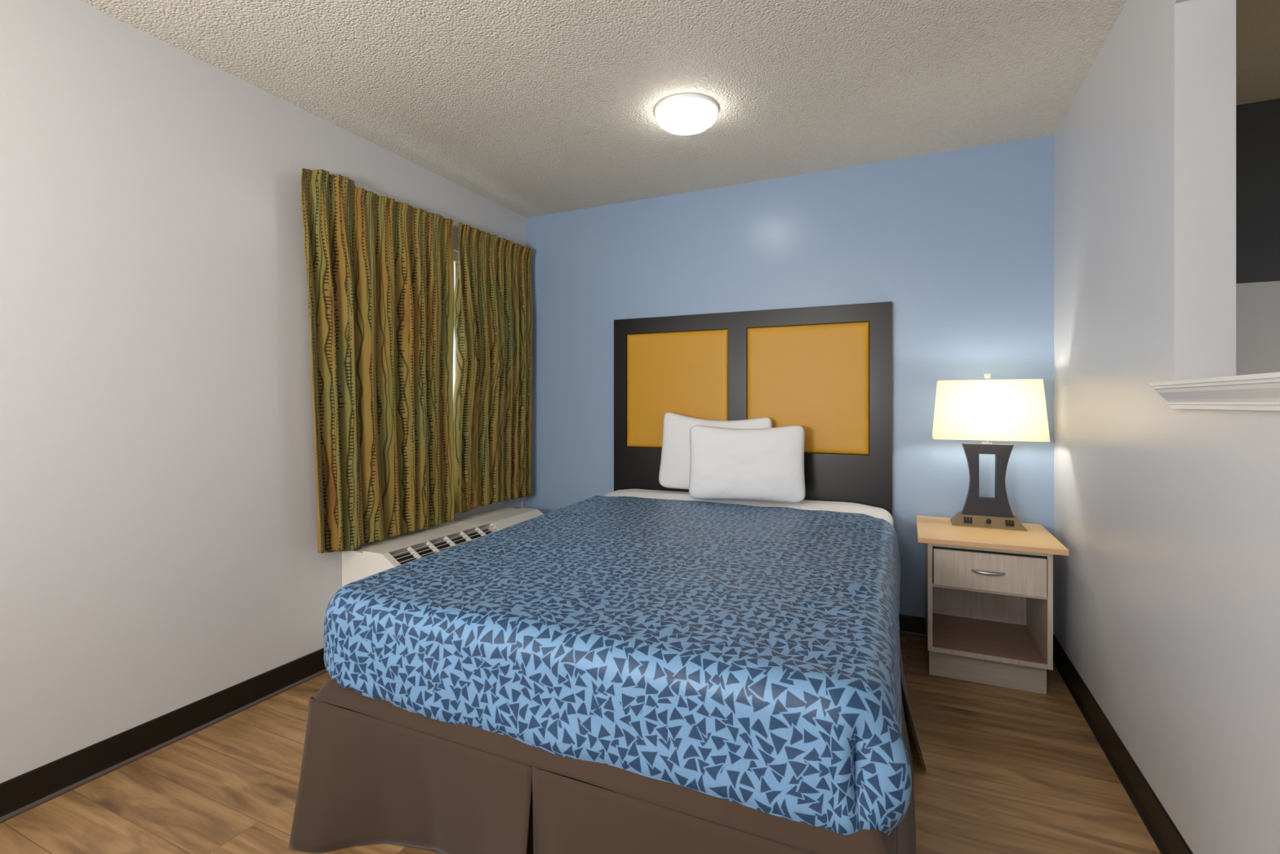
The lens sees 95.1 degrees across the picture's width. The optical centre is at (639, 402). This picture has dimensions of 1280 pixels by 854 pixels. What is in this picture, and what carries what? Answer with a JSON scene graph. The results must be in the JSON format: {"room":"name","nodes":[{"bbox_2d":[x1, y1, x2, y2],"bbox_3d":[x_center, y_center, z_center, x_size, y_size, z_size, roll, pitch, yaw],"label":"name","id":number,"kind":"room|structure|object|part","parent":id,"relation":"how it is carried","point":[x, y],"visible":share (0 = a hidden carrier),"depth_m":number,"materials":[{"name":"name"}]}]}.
{"room":"hotel room","nodes":[
{"label":"hotel room","id":0,"kind":"room"},
{"bbox_2d":[0,0,526,783],"bbox_3d":[-2.018,-0.033,1.406,0.150,2.440,5.986,0,0,24],"label":"wall","id":1,"kind":"structure","parent":0,"point":[159,556],"depth_m":1.99,"materials":[{"name":"grey paint"}]},
{"bbox_2d":[0,647,327,823],"bbox_3d":[-1.942,1.134,1.372,0.016,0.106,5.686,0,0,24],"label":"baseboard","id":2,"kind":"structure","parent":1,"relation":"attached to","point":[20,794],"depth_m":1.98,"materials":[{"name":"brown plastic"}]},
{"bbox_2d":[328,172,458,227],"bbox_3d":[-1.083,-1.003,3.230,0.038,0.020,1.460,0,0,24],"label":"rail","id":3,"kind":"object","parent":1,"relation":"attached to","point":[357,185],"visible":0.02,"depth_m":2.81,"materials":[{"name":"white metal"}]},
{"bbox_2d":[300,168,454,553],"bbox_3d":[-1.226,-0.170,2.803,0.121,1.659,0.886,0,0,24],"label":"curtain","id":4,"kind":"object","parent":3,"relation":"hanging from","point":[380,269],"visible":1,"depth_m":2.73,"materials":[{"name":"brown patterned fabric"}]},
{"bbox_2d":[453,222,533,513],"bbox_3d":[-0.878,-0.201,3.560,0.114,1.634,0.721,0,0,26],"label":"curtain","id":5,"kind":"object","parent":3,"relation":"hanging from","point":[493,320],"visible":1,"depth_m":3.50,"materials":[{"name":"brown patterned fabric"}]},
{"bbox_2d":[342,506,543,586],"bbox_3d":[-0.926,0.878,3.121,0.413,0.438,1.188,0,0,24],"label":"air conditioner","id":6,"kind":"object","parent":1,"relation":"attached to","point":[370,558],"visible":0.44,"depth_m":2.84,"materials":[{"name":"white plastic"}]},
{"bbox_2d":[392,525,497,564],"bbox_3d":[-0.923,0.720,2.892,0.147,0.116,0.701,0,0,25],"label":"grille","id":7,"kind":"object","parent":6,"relation":"attached to","point":[403,553],"depth_m":2.86,"materials":[{"name":"white"}]},
{"bbox_2d":[453,252,458,395],"bbox_3d":[-1.145,-0.173,3.258,0.142,1.400,1.180,0,0,24],"label":"window","id":8,"kind":"structure","parent":1,"relation":"in","point":[455,255],"depth_m":3.42,"materials":[{"name":"white glass"}]},
{"bbox_3d":[-1.173,-0.173,3.271,0.080,1.400,1.180,0,0,25],"label":"frame","id":9,"kind":"part","parent":8,"relation":"part of","materials":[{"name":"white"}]},
{"bbox_2d":[0,635,1160,853],"bbox_3d":[0.141,1.247,0.423,4.894,0.120,5.986,0,0,24],"label":"floor","id":10,"kind":"structure","parent":0,"point":[1009,771],"depth_m":1.80,"materials":[{"name":"brown wood"}]},
{"bbox_2d":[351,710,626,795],"bbox_3d":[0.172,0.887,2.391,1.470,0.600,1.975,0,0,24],"label":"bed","id":11,"kind":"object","parent":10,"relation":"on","point":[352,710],"visible":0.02,"depth_m":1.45,"materials":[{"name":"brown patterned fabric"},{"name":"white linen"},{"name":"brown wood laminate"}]},
{"bbox_2d":[288,636,926,853],"bbox_3d":[0.140,0.966,2.269,1.741,0.430,2.195,0,0,24],"label":"bed skirt","id":12,"kind":"object","parent":11,"relation":"hanging from","point":[403,777],"visible":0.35,"depth_m":1.41,"materials":[{"name":"brown fabric"}]},
{"bbox_3d":[-0.558,1.011,2.643,0.057,0.341,2.099,0,0,20],"label":"skirt panel","id":13,"kind":"part","parent":12,"relation":"part of","materials":[{"name":"brown fabric"}]},
{"bbox_3d":[-0.598,1.011,1.499,0.758,0.342,0.136,0,0,21],"label":"skirt panel","id":14,"kind":"part","parent":12,"relation":"part of","materials":[{"name":"brown fabric"}]},
{"bbox_3d":[0.093,1.011,1.174,0.769,0.341,0.052,0,0,25],"label":"skirt panel","id":15,"kind":"part","parent":12,"relation":"part of","materials":[{"name":"brown fabric"}]},
{"bbox_3d":[0.673,1.011,1.479,0.050,0.341,0.991,0,0,24],"label":"skirt panel","id":16,"kind":"part","parent":12,"relation":"part of","materials":[{"name":"brown fabric"}]},
{"bbox_3d":[1.066,1.011,2.428,0.088,0.342,1.135,0,0,19],"label":"skirt panel","id":17,"kind":"part","parent":12,"relation":"part of","materials":[{"name":"brown fabric"}]},
{"bbox_2d":[323,495,911,835],"bbox_3d":[0.095,0.681,2.228,1.696,0.311,1.914,0,0,24],"label":"bedspread","id":18,"kind":"object","parent":11,"relation":"on","point":[748,655],"visible":1,"depth_m":1.45,"materials":[{"name":"blue fabric"}]},
{"bbox_2d":[603,488,893,525],"bbox_3d":[0.498,0.636,3.171,1.600,0.243,0.275,0,0,24],"label":"sheet","id":19,"kind":"object","parent":11,"relation":"on","point":[845,507],"visible":0.43,"depth_m":3.06,"materials":[{"name":"white fabric"}]},
{"bbox_2d":[658,412,772,488],"bbox_3d":[0.411,0.281,3.278,0.649,0.456,0.142,0,0,21],"label":"pillow","id":20,"kind":"object","parent":19,"relation":"on","point":[674,468],"visible":0.37,"depth_m":3.32,"materials":[{"name":"white fabric"}]},
{"bbox_2d":[688,425,805,502],"bbox_3d":[0.555,0.314,3.075,0.604,0.398,0.140,0,0,15],"label":"pillow","id":21,"kind":"object","parent":19,"relation":"on","point":[766,464],"visible":1,"depth_m":3.02,"materials":[{"name":"white fabric"}]},
{"bbox_2d":[915,515,1068,694],"bbox_3d":[1.525,0.876,2.608,0.528,0.620,0.528,0,0,24],"label":"nightstand","id":22,"kind":"object","parent":10,"relation":"on","point":[988,592],"visible":0.98,"depth_m":2.48,"materials":[{"name":"beige wood"}]},
{"bbox_3d":[1.629,0.830,2.839,0.411,0.434,0.006,0,0,25],"label":"panel","id":23,"kind":"part","parent":22,"relation":"part of","materials":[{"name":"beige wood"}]},
{"bbox_3d":[1.426,0.695,2.395,0.122,0.017,0.034,0,0,25],"label":"handle","id":24,"kind":"part","parent":22,"relation":"part of","materials":[{"name":"silver metal"}]},
{"bbox_2d":[932,613,1047,664],"bbox_3d":[1.535,1.054,2.631,0.411,0.018,0.449,0,0,25],"label":"niche shelf","id":25,"kind":"object","parent":22,"relation":"attached to","point":[1009,641],"depth_m":2.59,"materials":[{"name":"laminate"}]},
{"bbox_3d":[1.438,0.698,2.418,0.403,0.153,0.017,0,0,25],"label":"drawer","id":26,"kind":"part","parent":22,"relation":"part of","materials":[{"name":"beige wood"}]},
{"bbox_2d":[932,373,1049,531],"bbox_3d":[1.608,0.216,2.713,0.449,0.701,0.206,0,0,24],"label":"table lamp","id":27,"kind":"object","parent":22,"relation":"on","point":[987,410],"visible":1,"depth_m":2.66,"materials":[{"name":"brown metal"}]},
{"bbox_2d":[964,516,972,523],"bbox_3d":[1.510,0.539,2.695,0.033,0.028,0.004,0,-37,24],"label":"outlet","id":28,"kind":"object","parent":27,"relation":"attached to","point":[966,520],"depth_m":2.69,"materials":[{"name":"black plastic"}]},
{"bbox_3d":[1.582,0.536,2.657,0.022,0.022,0.013,0,-37,25],"label":"switch knob","id":29,"kind":"part","parent":27,"relation":"part of","materials":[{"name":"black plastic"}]},
{"bbox_3d":[1.608,0.032,2.713,0.449,0.273,0.206,0,0,25],"label":"lamp shade","id":30,"kind":"part","parent":27,"relation":"part of","materials":[{"name":"beige fabric"}]},
{"bbox_2d":[1004,520,1014,526],"bbox_3d":[1.659,0.539,2.627,0.033,0.028,0.004,0,-37,24],"label":"outlet","id":31,"kind":"object","parent":27,"relation":"attached to","point":[1008,522],"depth_m":2.62,"materials":[{"name":"black plastic"}]},
{"bbox_2d":[79,0,1279,217],"bbox_3d":[0.141,-1.313,0.423,4.894,0.120,5.986,0,0,24],"label":"ceiling","id":32,"kind":"structure","parent":0,"point":[532,108],"depth_m":2.23,"materials":[{"name":"white paint"}]},
{"bbox_2d":[654,93,718,134],"bbox_3d":[0.199,-1.214,2.505,0.273,0.078,0.273,0,0,24],"label":"ceiling light","id":33,"kind":"object","parent":32,"relation":"attached to","point":[686,113],"visible":1,"depth_m":2.43,"materials":[{"name":"white glass"}]},
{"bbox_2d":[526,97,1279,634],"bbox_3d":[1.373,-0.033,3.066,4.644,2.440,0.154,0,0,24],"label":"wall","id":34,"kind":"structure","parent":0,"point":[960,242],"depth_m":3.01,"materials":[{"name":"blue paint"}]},
{"bbox_2d":[613,301,892,515],"bbox_3d":[0.568,0.195,3.330,1.592,1.425,0.038,0,0,24],"label":"headboard","id":35,"kind":"object","parent":34,"relation":"attached to","point":[826,371],"visible":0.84,"depth_m":3.22,"materials":[{"name":"black wood"}]},
{"bbox_3d":[0.214,-0.077,3.486,0.644,0.692,0.028,0,0,25],"label":"amber panel","id":36,"kind":"part","parent":35,"relation":"part of","materials":[{"name":"fabric"}]},
{"bbox_3d":[0.898,-0.077,3.174,0.643,0.692,0.028,0,0,25],"label":"amber panel","id":37,"kind":"part","parent":35,"relation":"part of","materials":[{"name":"fabric"}]},
{"bbox_2d":[898,613,1053,639],"bbox_3d":[0.577,1.134,3.339,2.969,0.106,0.016,0,0,24],"label":"baseboard","id":38,"kind":"structure","parent":34,"relation":"attached to","point":[913,626],"depth_m":2.97,"materials":[{"name":"brown plastic"}]},
{"bbox_2d":[1053,0,1279,853],"bbox_3d":[0.807,-0.033,0.119,0.119,2.440,5.686,0,0,24],"label":"wall","id":39,"kind":"structure","parent":0,"point":[1166,589],"depth_m":1.56,"materials":[{"name":"grey paint"}]},
{"bbox_2d":[1053,635,1193,853],"bbox_3d":[0.745,1.134,0.147,0.016,0.106,5.686,0,0,24],"label":"baseboard","id":40,"kind":"structure","parent":39,"relation":"attached to","point":[1162,830],"depth_m":1.84,"materials":[{"name":"brown plastic"}]},
{"bbox_2d":[1149,372,1279,410],"bbox_3d":[0.861,-0.019,0.257,0.195,0.067,2.721,0,0,24],"label":"trim","id":41,"kind":"structure","parent":39,"relation":"attached to","point":[1255,392],"depth_m":1.20,"materials":[{"name":"white wood"}]}
]}

